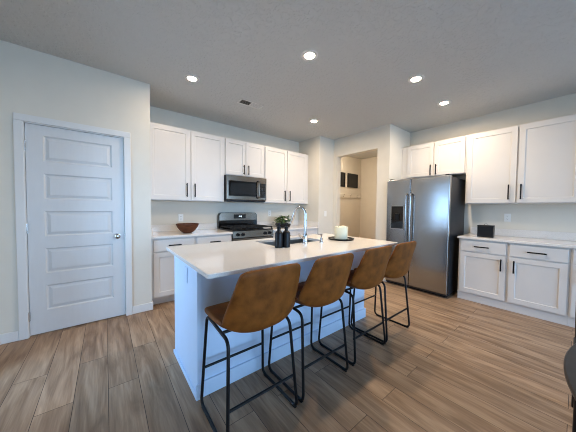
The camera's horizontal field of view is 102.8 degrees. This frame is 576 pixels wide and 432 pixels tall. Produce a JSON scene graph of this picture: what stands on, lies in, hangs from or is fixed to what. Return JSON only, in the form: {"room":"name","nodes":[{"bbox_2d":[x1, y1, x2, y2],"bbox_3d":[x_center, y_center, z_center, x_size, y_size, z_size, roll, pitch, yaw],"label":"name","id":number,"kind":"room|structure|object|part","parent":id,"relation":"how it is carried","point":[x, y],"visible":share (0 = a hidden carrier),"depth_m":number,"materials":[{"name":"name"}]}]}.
{"room":"kitchen","nodes":[
{"label":"kitchen","id":0,"kind":"room"},
{"bbox_2d":[0,40,151,333],"bbox_3d":[-2.225,-0.204,2.432,1.328,2.733,0.120,-1,2,-38],"label":"wall","id":1,"kind":"structure","parent":0,"point":[32,82],"depth_m":2.31,"materials":[{"name":"paint"}]},
{"bbox_2d":[13,112,132,340],"bbox_3d":[-2.199,0.106,2.441,0.885,2.114,0.118,-1,2,-38],"label":"door frame","id":2,"kind":"structure","parent":1,"relation":"in","point":[19,120],"depth_m":2.17,"materials":[{"name":"white paint"}]},
{"bbox_2d":[24,123,124,335],"bbox_3d":[-2.173,0.138,2.405,0.762,2.028,0.104,-1,2,-38],"label":"door","id":3,"kind":"structure","parent":2,"relation":"attached to","point":[75,179],"depth_m":2.39,"materials":[{"name":"white paint"}]},
{"bbox_3d":[-1.919,0.227,2.587,0.062,0.062,0.068,-1,2,-38],"label":"knob","id":4,"kind":"part","parent":3,"relation":"part of","materials":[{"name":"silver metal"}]},
{"bbox_2d":[0,302,152,344],"bbox_3d":[-2.145,1.115,2.465,1.222,0.095,0.014,-1,2,-38],"label":"baseboard","id":5,"kind":"structure","parent":1,"relation":"attached to","point":[13,336],"depth_m":2.15,"materials":[{"name":"white paint"}]},
{"bbox_2d":[150,106,298,228],"bbox_3d":[-1.010,-0.252,4.259,3.087,2.733,0.120,-1,2,-38],"label":"wall","id":6,"kind":"structure","parent":0,"point":[162,212],"depth_m":3.92,"materials":[{"name":"paint"}]},
{"bbox_2d":[178,214,182,220],"bbox_3d":[-1.696,0.028,3.644,0.072,0.116,0.008,-1,2,-38],"label":"outlet","id":7,"kind":"object","parent":6,"relation":"attached to","point":[180,216],"visible":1,"depth_m":3.64,"materials":[{"name":"white plastic"}]},
{"bbox_2d":[151,223,216,231],"bbox_3d":[-1.659,0.178,3.671,1.084,0.102,0.020,-1,2,-38],"label":"backsplash","id":8,"kind":"structure","parent":6,"relation":"attached to","point":[170,227],"depth_m":3.57,"materials":[{"name":"white stone"}]},
{"bbox_2d":[150,122,223,201],"bbox_3d":[-1.541,-0.752,3.506,1.083,1.043,0.367,-1,2,-38],"label":"upper cabinet","id":9,"kind":"object","parent":6,"relation":"attached to","point":[187,165],"visible":0.91,"depth_m":3.36,"materials":[{"name":"white paint"}]},
{"bbox_3d":[-1.657,-0.740,3.239,0.526,1.011,0.020,-1,2,-38],"label":"door","id":10,"kind":"part","parent":9,"relation":"part of","materials":[{"name":"white paint"}]},
{"bbox_3d":[-1.241,-0.747,3.568,0.501,1.011,0.020,-1,2,-38],"label":"door","id":11,"kind":"part","parent":9,"relation":"part of","materials":[{"name":"white paint"}]},
{"bbox_2d":[224,137,263,177],"bbox_3d":[-0.815,-0.984,4.071,0.761,0.601,0.367,-1,2,-38],"label":"upper cabinet","id":12,"kind":"object","parent":6,"relation":"attached to","point":[241,158],"visible":0.93,"depth_m":3.92,"materials":[{"name":"white paint"}]},
{"bbox_3d":[-0.875,-0.973,3.849,0.360,0.569,0.020,-1,2,-38],"label":"door","id":13,"kind":"part","parent":12,"relation":"part of","materials":[{"name":"white paint"}]},
{"bbox_2d":[224,175,265,201],"bbox_3d":[-0.790,-0.462,4.051,0.754,0.428,0.460,-1,2,-38],"label":"microwave","id":14,"kind":"object","parent":12,"relation":"attached to","point":[236,188],"visible":0.99,"depth_m":3.88,"materials":[{"name":"grey metal"}]},
{"bbox_3d":[-0.751,-0.456,3.860,0.518,0.250,0.003,-1,2,-38],"label":"door glass","id":15,"kind":"part","parent":14,"relation":"part of","materials":[{"name":"black glass"}]},
{"bbox_3d":[-0.514,-0.460,4.016,0.024,0.318,0.062,-1,2,-38],"label":"handle","id":16,"kind":"part","parent":14,"relation":"part of","materials":[{"name":"silver metal"}]},
{"bbox_3d":[-0.585,-0.978,4.079,0.360,0.569,0.020,-1,2,-38],"label":"door","id":17,"kind":"part","parent":12,"relation":"part of","materials":[{"name":"white paint"}]},
{"bbox_2d":[257,220,297,225],"bbox_3d":[-0.198,0.156,4.828,1.113,0.102,0.020,-1,2,-38],"label":"backsplash","id":18,"kind":"structure","parent":6,"relation":"attached to","point":[270,223],"depth_m":4.70,"materials":[{"name":"white stone"}]},
{"bbox_2d":[255,146,305,203],"bbox_3d":[-0.109,-0.774,4.640,1.046,1.043,0.367,-1,2,-38],"label":"upper cabinet","id":19,"kind":"object","parent":6,"relation":"attached to","point":[284,170],"visible":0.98,"depth_m":4.49,"materials":[{"name":"white paint"}]},
{"bbox_3d":[-0.226,-0.762,4.373,0.498,1.011,0.020,-1,2,-38],"label":"door","id":20,"kind":"part","parent":19,"relation":"part of","materials":[{"name":"white paint"}]},
{"bbox_3d":[0.178,-0.769,4.692,0.500,1.011,0.020,-1,2,-38],"label":"door","id":21,"kind":"part","parent":19,"relation":"part of","materials":[{"name":"white paint"}]},
{"bbox_2d":[306,155,307,203],"bbox_3d":[0.396,-0.777,4.903,0.068,1.043,0.020,-1,2,-38],"label":"trim","id":22,"kind":"structure","parent":19,"relation":"attached to","point":[306,155],"depth_m":4.90,"materials":[{"name":"white paint"}]},
{"bbox_2d":[0,281,574,431],"bbox_3d":[1.780,1.262,1.929,6.945,0.080,7.570,-1,2,-38],"label":"floor","id":23,"kind":"structure","parent":0,"point":[459,365],"depth_m":1.71,"materials":[{"name":"brown wood"}]},
{"bbox_2d":[151,236,194,304],"bbox_3d":[-1.679,0.707,3.268,0.536,0.868,0.661,-1,2,-38],"label":"base cabinet","id":24,"kind":"object","parent":23,"relation":"on","point":[162,260],"visible":0.46,"depth_m":2.97,"materials":[{"name":"white paint"}]},
{"bbox_3d":[-1.499,0.748,3.049,0.485,0.565,0.020,-1,2,-38],"label":"door","id":25,"kind":"part","parent":24,"relation":"part of","materials":[{"name":"white paint"}]},
{"bbox_3d":[-1.495,0.377,3.037,0.485,0.147,0.020,-1,2,-38],"label":"drawer","id":26,"kind":"part","parent":24,"relation":"part of","materials":[{"name":"white paint"}]},
{"bbox_2d":[151,223,232,238],"bbox_3d":[-1.465,0.204,3.427,1.084,0.132,0.644,-1,2,-38],"label":"countertop","id":27,"kind":"structure","parent":24,"relation":"on","point":[203,229],"depth_m":3.42,"materials":[{"name":"white stone"}]},
{"bbox_2d":[176,223,198,232],"bbox_3d":[-1.452,0.176,3.325,0.309,0.134,0.309,-1,2,-38],"label":"wooden bowl","id":28,"kind":"object","parent":27,"relation":"on","point":[183,227],"visible":1,"depth_m":3.23,"materials":[{"name":"brown wood"}]},
{"bbox_2d":[195,234,231,243],"bbox_3d":[-1.255,0.701,3.604,0.544,0.868,0.661,-1,2,-38],"label":"base cabinet","id":29,"kind":"object","parent":23,"relation":"on","point":[225,237],"visible":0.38,"depth_m":3.34,"materials":[{"name":"white paint"}]},
{"bbox_2d":[217,212,272,240],"bbox_3d":[-0.725,0.516,3.987,0.754,1.143,0.686,-1,2,-38],"label":"gas range","id":30,"kind":"object","parent":23,"relation":"on","point":[243,225],"visible":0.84,"depth_m":3.97,"materials":[{"name":"grey metal"}]},
{"bbox_2d":[219,227,272,231],"bbox_3d":[-0.729,0.218,3.987,0.754,0.018,0.566,-1,2,-38],"label":"cooktop","id":31,"kind":"object","parent":30,"relation":"in","point":[250,229],"depth_m":3.79,"materials":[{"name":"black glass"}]},
{"bbox_3d":[-0.567,0.638,3.790,0.748,0.575,0.049,-1,2,-38],"label":"oven door","id":32,"kind":"part","parent":30,"relation":"part of","materials":[{"name":"silver metal"}]},
{"bbox_3d":[-0.563,0.288,3.780,0.754,0.105,0.059,-1,2,-38],"label":"control panel","id":33,"kind":"part","parent":30,"relation":"part of","materials":[{"name":"silver metal"}]},
{"bbox_2d":[200,263,300,431],"bbox_3d":[-0.225,0.740,1.426,0.483,0.953,0.495,-1,2,-38],"label":"bar stool","id":34,"kind":"object","parent":23,"relation":"on","point":[261,299],"visible":1,"depth_m":1.23,"materials":[{"name":"leather"}]},
{"bbox_3d":[-0.419,0.922,1.322,0.046,0.593,0.417,-1,2,-38],"label":"sled leg","id":35,"kind":"part","parent":34,"relation":"part of","materials":[{"name":"black metal"}]},
{"bbox_3d":[-0.224,0.449,1.418,0.498,0.379,0.505,-1,2,-38],"label":"bucket seat","id":36,"kind":"part","parent":34,"relation":"part of","materials":[{"name":"leather"}]},
{"bbox_3d":[-0.076,0.916,1.594,0.046,0.593,0.417,-1,2,-38],"label":"sled leg","id":37,"kind":"part","parent":34,"relation":"part of","materials":[{"name":"black metal"}]},
{"bbox_2d":[166,233,396,400],"bbox_3d":[0.048,0.732,2.204,1.991,0.925,1.028,-1,2,-38],"label":"kitchen island","id":38,"kind":"object","parent":23,"relation":"on","point":[208,274],"visible":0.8,"depth_m":1.74,"materials":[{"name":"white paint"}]},
{"bbox_2d":[184,266,186,282],"bbox_3d":[-0.751,0.430,1.692,0.006,0.115,0.065,-1,2,-38],"label":"outlet plate","id":39,"kind":"object","parent":38,"relation":"attached to","point":[185,267],"depth_m":1.69,"materials":[{"name":"white plastic"}]},
{"bbox_3d":[-0.778,0.750,1.758,0.026,0.902,0.628,-1,2,-38],"label":"panel","id":40,"kind":"part","parent":38,"relation":"part of","materials":[{"name":"blue paint"}]},
{"bbox_3d":[-0.040,1.136,2.353,1.936,0.105,0.646,-1,2,-38],"label":"moulding","id":41,"kind":"part","parent":38,"relation":"part of","materials":[{"name":"blue paint"}]},
{"bbox_2d":[166,233,396,278],"bbox_3d":[0.053,0.281,2.190,1.991,0.023,1.028,-1,2,-38],"label":"island countertop","id":42,"kind":"structure","parent":38,"relation":"on","point":[220,259],"depth_m":1.77,"materials":[{"name":"white stone"}]},
{"bbox_2d":[275,223,282,247],"bbox_3d":[-0.079,0.167,2.003,0.070,0.214,0.082,1,2,1],"label":"pump bottle","id":43,"kind":"object","parent":42,"relation":"on","point":[278,234],"visible":1,"depth_m":1.97,"materials":[{"name":"black glass"}]},
{"bbox_2d":[273,215,290,227],"bbox_3d":[-0.088,0.098,4.505,0.421,0.241,0.401,-1,2,-38],"label":"potted plant","id":44,"kind":"object","parent":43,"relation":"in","point":[282,221],"visible":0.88,"depth_m":4.43,"materials":[{"name":"green plant"}]},
{"bbox_3d":[-0.095,0.186,4.504,0.300,0.065,0.300,-1,2,-38],"label":"pot","id":45,"kind":"part","parent":44,"relation":"part of","materials":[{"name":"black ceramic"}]},
{"bbox_2d":[283,223,289,247],"bbox_3d":[-0.013,0.167,2.036,0.070,0.214,0.082,1,2,18],"label":"pump bottle","id":46,"kind":"object","parent":42,"relation":"on","point":[286,234],"visible":0.96,"depth_m":2.00,"materials":[{"name":"black glass"}]},
{"bbox_2d":[263,239,313,245],"bbox_3d":[0.019,0.392,2.432,0.690,0.214,0.390,-1,2,-38],"label":"sink basin","id":47,"kind":"object","parent":42,"relation":"in","point":[268,241],"depth_m":2.54,"materials":[{"name":"silver metal"}]},
{"bbox_2d":[290,206,307,243],"bbox_3d":[0.089,0.083,2.285,0.124,0.367,0.228,-1,2,-38],"label":"kitchen faucet","id":48,"kind":"object","parent":42,"relation":"on","point":[304,237],"visible":1,"depth_m":2.23,"materials":[{"name":"silver metal"}]},
{"bbox_3d":[0.119,0.036,2.286,0.167,0.272,0.025,2,3,44],"label":"spout","id":49,"kind":"part","parent":48,"relation":"part of","materials":[{"name":"silver metal"}]},
{"bbox_2d":[328,236,353,240],"bbox_3d":[0.593,0.253,2.575,0.284,0.018,0.284,-1,2,-38],"label":"tray","id":50,"kind":"object","parent":42,"relation":"on","point":[332,237],"visible":0.76,"depth_m":2.48,"materials":[{"name":"metal"}]},
{"bbox_2d":[334,225,347,238],"bbox_3d":[0.594,0.182,2.571,0.145,0.145,0.145,-1,2,-38],"label":"pillar candle","id":51,"kind":"object","parent":50,"relation":"on","point":[340,232],"visible":0.94,"depth_m":2.51,"materials":[{"name":"beige wax"}]},
{"bbox_2d":[272,230,296,237],"bbox_3d":[-0.223,0.685,4.423,0.555,0.868,0.661,-1,2,-38],"label":"base cabinet","id":52,"kind":"object","parent":23,"relation":"on","point":[292,232],"visible":0.16,"depth_m":4.27,"materials":[{"name":"white paint"}]},
{"bbox_2d":[257,220,318,230],"bbox_3d":[-0.004,0.181,4.585,1.113,0.132,0.644,-1,2,-38],"label":"countertop","id":53,"kind":"structure","parent":52,"relation":"on","point":[297,224],"depth_m":4.69,"materials":[{"name":"white stone"}]},
{"bbox_2d":[297,228,317,235],"bbox_3d":[0.202,0.677,4.782,0.556,0.868,0.625,-1,2,-38],"label":"base cabinet","id":54,"kind":"object","parent":23,"relation":"on","point":[301,231],"visible":0.04,"depth_m":4.56,"materials":[{"name":"white paint"}]},
{"bbox_2d":[268,253,353,402],"bbox_3d":[0.181,0.734,1.754,0.483,0.953,0.495,-1,2,-38],"label":"bar stool","id":55,"kind":"object","parent":23,"relation":"on","point":[325,284],"visible":0.88,"depth_m":1.54,"materials":[{"name":"leather"}]},
{"bbox_3d":[-0.013,0.915,1.651,0.046,0.593,0.417,-1,2,-38],"label":"sled leg","id":56,"kind":"part","parent":55,"relation":"part of","materials":[{"name":"black metal"}]},
{"bbox_3d":[0.182,0.443,1.746,0.498,0.379,0.505,-1,2,-38],"label":"bucket seat","id":57,"kind":"part","parent":55,"relation":"part of","materials":[{"name":"leather"}]},
{"bbox_3d":[0.330,0.910,1.922,0.046,0.593,0.417,-1,2,-38],"label":"sled leg","id":58,"kind":"part","parent":55,"relation":"part of","materials":[{"name":"black metal"}]},
{"bbox_2d":[318,246,391,365],"bbox_3d":[0.620,0.727,2.109,0.483,0.953,0.495,-1,2,-38],"label":"bar stool","id":59,"kind":"object","parent":23,"relation":"on","point":[370,272],"visible":0.74,"depth_m":1.90,"materials":[{"name":"leather"}]},
{"bbox_3d":[0.427,0.908,2.005,0.046,0.593,0.417,-1,2,-38],"label":"sled leg","id":60,"kind":"part","parent":59,"relation":"part of","materials":[{"name":"black metal"}]},
{"bbox_3d":[0.769,0.903,2.277,0.046,0.593,0.417,-1,2,-38],"label":"sled leg","id":61,"kind":"part","parent":59,"relation":"part of","materials":[{"name":"black metal"}]},
{"bbox_3d":[0.622,0.436,2.101,0.498,0.379,0.505,-1,2,-38],"label":"bucket seat","id":62,"kind":"part","parent":59,"relation":"part of","materials":[{"name":"leather"}]},
{"bbox_2d":[350,241,416,343],"bbox_3d":[1.011,0.720,2.425,0.483,0.953,0.495,-1,2,-38],"label":"bar stool","id":63,"kind":"object","parent":23,"relation":"on","point":[398,265],"visible":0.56,"depth_m":2.21,"materials":[{"name":"leather"}]},
{"bbox_3d":[0.818,0.902,2.321,0.046,0.593,0.417,-1,2,-38],"label":"sled leg","id":64,"kind":"part","parent":63,"relation":"part of","materials":[{"name":"black metal"}]},
{"bbox_3d":[1.013,0.429,2.417,0.498,0.379,0.505,-1,2,-38],"label":"bucket seat","id":65,"kind":"part","parent":63,"relation":"part of","materials":[{"name":"leather"}]},
{"bbox_3d":[1.160,0.896,2.593,0.046,0.593,0.417,-1,2,-38],"label":"sled leg","id":66,"kind":"part","parent":63,"relation":"part of","materials":[{"name":"black metal"}]},
{"bbox_2d":[385,174,465,297],"bbox_3d":[2.225,0.276,3.793,0.808,1.776,0.912,-1,2,-38],"label":"refrigerator","id":67,"kind":"object","parent":23,"relation":"on","point":[429,212],"visible":0.88,"depth_m":3.47,"materials":[{"name":"grey metal"}]},
{"bbox_3d":[1.793,0.022,3.785,0.012,0.385,0.216,-1,2,-38],"label":"dispenser trim","id":68,"kind":"part","parent":67,"relation":"part of","materials":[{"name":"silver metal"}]},
{"bbox_3d":[1.829,0.250,3.817,0.070,1.698,0.382,-1,2,-38],"label":"freezer door","id":69,"kind":"part","parent":67,"relation":"part of","materials":[{"name":"silver metal"}]},
{"bbox_3d":[1.870,0.053,3.653,0.082,0.848,0.025,-1,2,-38],"label":"handle","id":70,"kind":"part","parent":67,"relation":"part of","materials":[{"name":"silver metal"}]},
{"bbox_3d":[1.912,0.055,3.600,0.082,0.848,0.025,-1,2,-38],"label":"handle","id":71,"kind":"part","parent":67,"relation":"part of","materials":[{"name":"silver metal"}]},
{"bbox_3d":[1.993,1.122,3.644,0.050,0.028,0.892,-1,2,-38],"label":"kick plate","id":72,"kind":"part","parent":67,"relation":"part of","materials":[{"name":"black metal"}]},
{"bbox_3d":[2.115,0.265,3.457,0.070,1.698,0.522,-1,2,-38],"label":"fridge door","id":73,"kind":"part","parent":67,"relation":"part of","materials":[{"name":"silver metal"}]},
{"bbox_2d":[457,238,507,309],"bbox_3d":[2.830,0.754,3.288,0.666,0.868,0.514,-1,2,-38],"label":"base cabinet","id":74,"kind":"object","parent":23,"relation":"on","point":[482,264],"visible":0.93,"depth_m":3.09,"materials":[{"name":"white paint"}]},
{"bbox_3d":[2.606,0.789,3.108,0.020,0.565,0.476,-1,2,-38],"label":"door","id":75,"kind":"part","parent":74,"relation":"part of","materials":[{"name":"white paint"}]},
{"bbox_3d":[2.610,0.418,3.096,0.020,0.147,0.476,-1,2,-38],"label":"drawer","id":76,"kind":"part","parent":74,"relation":"part of","materials":[{"name":"white paint"}]},
{"bbox_2d":[506,243,570,325],"bbox_3d":[3.145,0.770,2.890,0.666,0.868,0.500,-1,2,-38],"label":"base cabinet","id":77,"kind":"object","parent":23,"relation":"on","point":[538,276],"visible":0.96,"depth_m":2.69,"materials":[{"name":"white paint"}]},
{"bbox_3d":[2.920,0.805,2.713,0.020,0.565,0.468,-1,2,-38],"label":"door","id":78,"kind":"part","parent":77,"relation":"part of","materials":[{"name":"white paint"}]},
{"bbox_3d":[2.924,0.434,2.700,0.020,0.147,0.468,-1,2,-38],"label":"drawer","id":79,"kind":"part","parent":77,"relation":"part of","materials":[{"name":"white paint"}]},
{"bbox_2d":[564,343,575,400],"bbox_3d":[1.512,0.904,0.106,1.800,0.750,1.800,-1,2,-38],"label":"chair","id":80,"kind":"object","parent":23,"relation":"on","point":[570,357],"visible":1,"depth_m":0.76,"materials":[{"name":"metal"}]},
{"bbox_2d":[567,248,575,327],"bbox_3d":[3.456,0.786,2.498,0.666,0.868,0.500,-1,2,-38],"label":"base cabinet","id":81,"kind":"object","parent":23,"relation":"on","point":[572,288],"visible":0.91,"depth_m":2.50,"materials":[{"name":"white paint"}]},
{"bbox_2d":[457,227,575,248],"bbox_3d":[3.150,0.270,2.887,0.647,0.132,1.532,-1,2,-38],"label":"countertop","id":82,"kind":"structure","parent":81,"relation":"on","point":[543,238],"depth_m":3.02,"materials":[{"name":"white stone"}]},
{"bbox_2d":[477,224,494,237],"bbox_3d":[2.751,0.198,3.199,0.124,0.188,0.174,-1,3,-41],"label":"storage box","id":83,"kind":"object","parent":82,"relation":"on","point":[484,230],"visible":0.98,"depth_m":3.16,"materials":[{"name":"black ceramic"}]},
{"bbox_3d":[3.231,0.821,2.320,0.020,0.565,0.468,-1,2,-38],"label":"door","id":84,"kind":"part","parent":81,"relation":"part of","materials":[{"name":"white paint"}]},
{"bbox_3d":[3.235,0.451,2.308,0.020,0.147,0.468,-1,2,-38],"label":"drawer","id":85,"kind":"part","parent":81,"relation":"part of","materials":[{"name":"white paint"}]},
{"bbox_2d":[571,309,575,431],"bbox_3d":[1.828,0.772,1.198,0.514,0.951,0.430,-1,2,-38],"label":"dining chair","id":86,"kind":"object","parent":23,"relation":"on","point":[573,402],"visible":0.51,"depth_m":1.23,"materials":[{"name":"black paint"}]},
{"bbox_3d":[1.536,1.023,1.213,0.040,0.440,0.040,-1,2,-38],"label":"leg","id":87,"kind":"part","parent":86,"relation":"part of","materials":[{"name":"black paint"}]},
{"bbox_2d":[0,0,575,158],"bbox_3d":[1.809,-1.560,1.837,6.945,0.100,7.570,-1,2,-38],"label":"ceiling","id":88,"kind":"structure","parent":0,"point":[484,57],"depth_m":2.17,"materials":[{"name":"grey paint"}]},
{"bbox_2d":[184,74,199,82],"bbox_3d":[-1.092,-1.562,2.619,0.164,0.007,0.164,-1,2,-38],"label":"recessed light","id":89,"kind":"object","parent":88,"relation":"in","point":[191,78],"visible":1,"depth_m":2.61,"materials":[{"name":"white paint"}]},
{"bbox_2d":[237,99,262,108],"bbox_3d":[-0.528,-1.576,3.244,0.350,0.007,0.150,-1,2,-38],"label":"ceiling vent","id":90,"kind":"object","parent":88,"relation":"in","point":[241,101],"visible":1,"depth_m":3.25,"materials":[{"name":"white metal"}]},
{"bbox_2d":[301,50,317,60],"bbox_3d":[0.207,-1.534,2.205,0.164,0.007,0.164,-1,2,-38],"label":"recessed light","id":91,"kind":"object","parent":88,"relation":"in","point":[308,55],"visible":1,"depth_m":2.20,"materials":[{"name":"white paint"}]},
{"bbox_2d":[309,119,318,122],"bbox_3d":[0.435,-1.586,3.851,0.164,0.007,0.164,-1,2,-38],"label":"recessed light","id":92,"kind":"object","parent":88,"relation":"in","point":[311,120],"visible":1,"depth_m":3.85,"materials":[{"name":"white paint"}]},
{"bbox_2d":[408,75,423,82],"bbox_3d":[1.436,-1.534,2.582,0.164,0.007,0.164,-1,2,-38],"label":"recessed light","id":93,"kind":"object","parent":88,"relation":"in","point":[417,78],"visible":1,"depth_m":2.57,"materials":[{"name":"white paint"}]},
{"bbox_2d":[437,100,450,105],"bbox_3d":[2.139,-1.546,3.154,0.164,0.007,0.164,-1,2,-38],"label":"recessed light","id":94,"kind":"object","parent":88,"relation":"in","point":[446,102],"visible":1,"depth_m":3.15,"materials":[{"name":"white paint"}]},
{"bbox_2d":[298,136,333,233],"bbox_3d":[0.564,-0.263,5.109,0.435,2.733,0.743,-1,2,-38],"label":"wall","id":95,"kind":"structure","parent":0,"point":[319,150],"depth_m":4.81,"materials":[{"name":"paint"}]},
{"bbox_2d":[298,220,318,226],"bbox_3d":[0.428,0.159,4.920,0.018,0.102,0.614,-1,2,-38],"label":"backsplash","id":96,"kind":"structure","parent":95,"relation":"attached to","point":[309,223],"depth_m":4.85,"materials":[{"name":"white stone"}]},
{"bbox_2d":[340,156,360,236],"bbox_3d":[1.335,-0.293,6.269,1.975,2.733,0.120,-1,2,-38],"label":"wall","id":97,"kind":"structure","parent":0,"point":[349,207],"depth_m":6.55,"materials":[{"name":"paint"}]},
{"bbox_2d":[340,172,344,186],"bbox_3d":[1.489,-0.994,6.269,0.205,0.387,0.023,-1,2,-38],"label":"picture frame","id":98,"kind":"object","parent":97,"relation":"attached to","point":[342,181],"visible":0.73,"depth_m":6.26,"materials":[{"name":"black wood"}]},
{"bbox_2d":[341,173,344,185],"bbox_3d":[1.487,-0.994,6.272,0.169,0.351,0.010,-1,2,-38],"label":"print","id":99,"kind":"object","parent":98,"relation":"attached to","point":[342,174],"depth_m":6.28},
{"bbox_2d":[340,194,360,198],"bbox_3d":[1.651,-0.557,6.380,1.326,0.100,0.078,-1,2,-38],"label":"rail","id":100,"kind":"object","parent":97,"relation":"attached to","point":[341,195],"visible":0.76,"depth_m":6.47,"materials":[{"name":"paint"}]},
{"bbox_2d":[347,173,357,187],"bbox_3d":[1.842,-1.001,6.548,0.456,0.390,0.023,-1,2,-38],"label":"picture frame","id":101,"kind":"object","parent":97,"relation":"attached to","point":[352,179],"visible":1,"depth_m":6.54,"materials":[{"name":"black wood"}]},
{"bbox_2d":[332,124,393,281],"bbox_3d":[1.167,-0.246,4.794,0.120,2.733,1.986,-1,2,-38],"label":"wall","id":102,"kind":"structure","parent":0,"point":[381,139],"depth_m":4.14,"materials":[{"name":"paint"}]},
{"bbox_2d":[360,157,376,238],"bbox_3d":[2.772,-0.274,6.142,0.120,2.733,2.106,-1,2,-38],"label":"wall","id":103,"kind":"structure","parent":0,"point":[368,165],"depth_m":6.62,"materials":[{"name":"paint"}]},
{"bbox_2d":[393,126,409,179],"bbox_3d":[2.568,-0.229,4.714,1.975,2.733,0.120,-1,2,-38],"label":"wall","id":104,"kind":"structure","parent":0,"point":[401,137],"depth_m":4.15,"materials":[{"name":"paint"}]},
{"bbox_2d":[410,93,575,234],"bbox_3d":[4.031,-0.137,2.389,0.120,2.733,5.344,-1,2,-38],"label":"wall","id":105,"kind":"structure","parent":0,"point":[536,217],"depth_m":3.28,"materials":[{"name":"paint"}]},
{"bbox_2d":[407,135,466,178],"bbox_3d":[2.521,-0.946,3.887,0.364,0.569,0.870,-1,2,-38],"label":"upper cabinet","id":106,"kind":"object","parent":105,"relation":"attached to","point":[448,156],"visible":0.93,"depth_m":3.75,"materials":[{"name":"white paint"}]},
{"bbox_2d":[402,147,407,178],"bbox_3d":[2.133,-0.960,4.198,0.020,0.569,0.096,-1,2,-38],"label":"trim","id":107,"kind":"structure","parent":106,"relation":"attached to","point":[404,150],"depth_m":4.19,"materials":[{"name":"white paint"}]},
{"bbox_3d":[2.281,-0.947,3.970,0.020,0.537,0.414,-1,2,-38],"label":"door","id":108,"kind":"part","parent":106,"relation":"part of","materials":[{"name":"white paint"}]},
{"bbox_3d":[2.547,-0.933,3.635,0.020,0.537,0.413,-1,2,-38],"label":"door","id":109,"kind":"part","parent":106,"relation":"part of","materials":[{"name":"white paint"}]},
{"bbox_2d":[504,214,510,221],"bbox_3d":[3.192,0.024,3.347,0.008,0.116,0.072,-1,2,-38],"label":"outlet","id":110,"kind":"object","parent":105,"relation":"attached to","point":[507,217],"visible":1,"depth_m":3.35,"materials":[{"name":"white plastic"}]},
{"bbox_2d":[465,114,575,203],"bbox_3d":[3.133,-0.683,3.119,0.364,1.030,1.108,-1,2,-38],"label":"upper cabinet","id":111,"kind":"object","parent":105,"relation":"attached to","point":[534,162],"visible":1,"depth_m":2.98,"materials":[{"name":"white paint"}]},
{"bbox_3d":[2.858,-0.687,3.248,0.020,0.998,0.530,-1,2,-38],"label":"door","id":112,"kind":"part","parent":111,"relation":"part of","materials":[{"name":"white paint"}]},
{"bbox_3d":[3.196,-0.669,2.821,0.020,0.998,0.524,-1,2,-38],"label":"door","id":113,"kind":"part","parent":111,"relation":"part of","materials":[{"name":"white paint"}]},
{"bbox_2d":[470,227,575,240],"bbox_3d":[3.396,0.251,3.082,0.020,0.102,1.532,-1,2,-38],"label":"backsplash","id":114,"kind":"structure","parent":105,"relation":"attached to","point":[568,236],"depth_m":3.13,"materials":[{"name":"white stone"}]}
]}

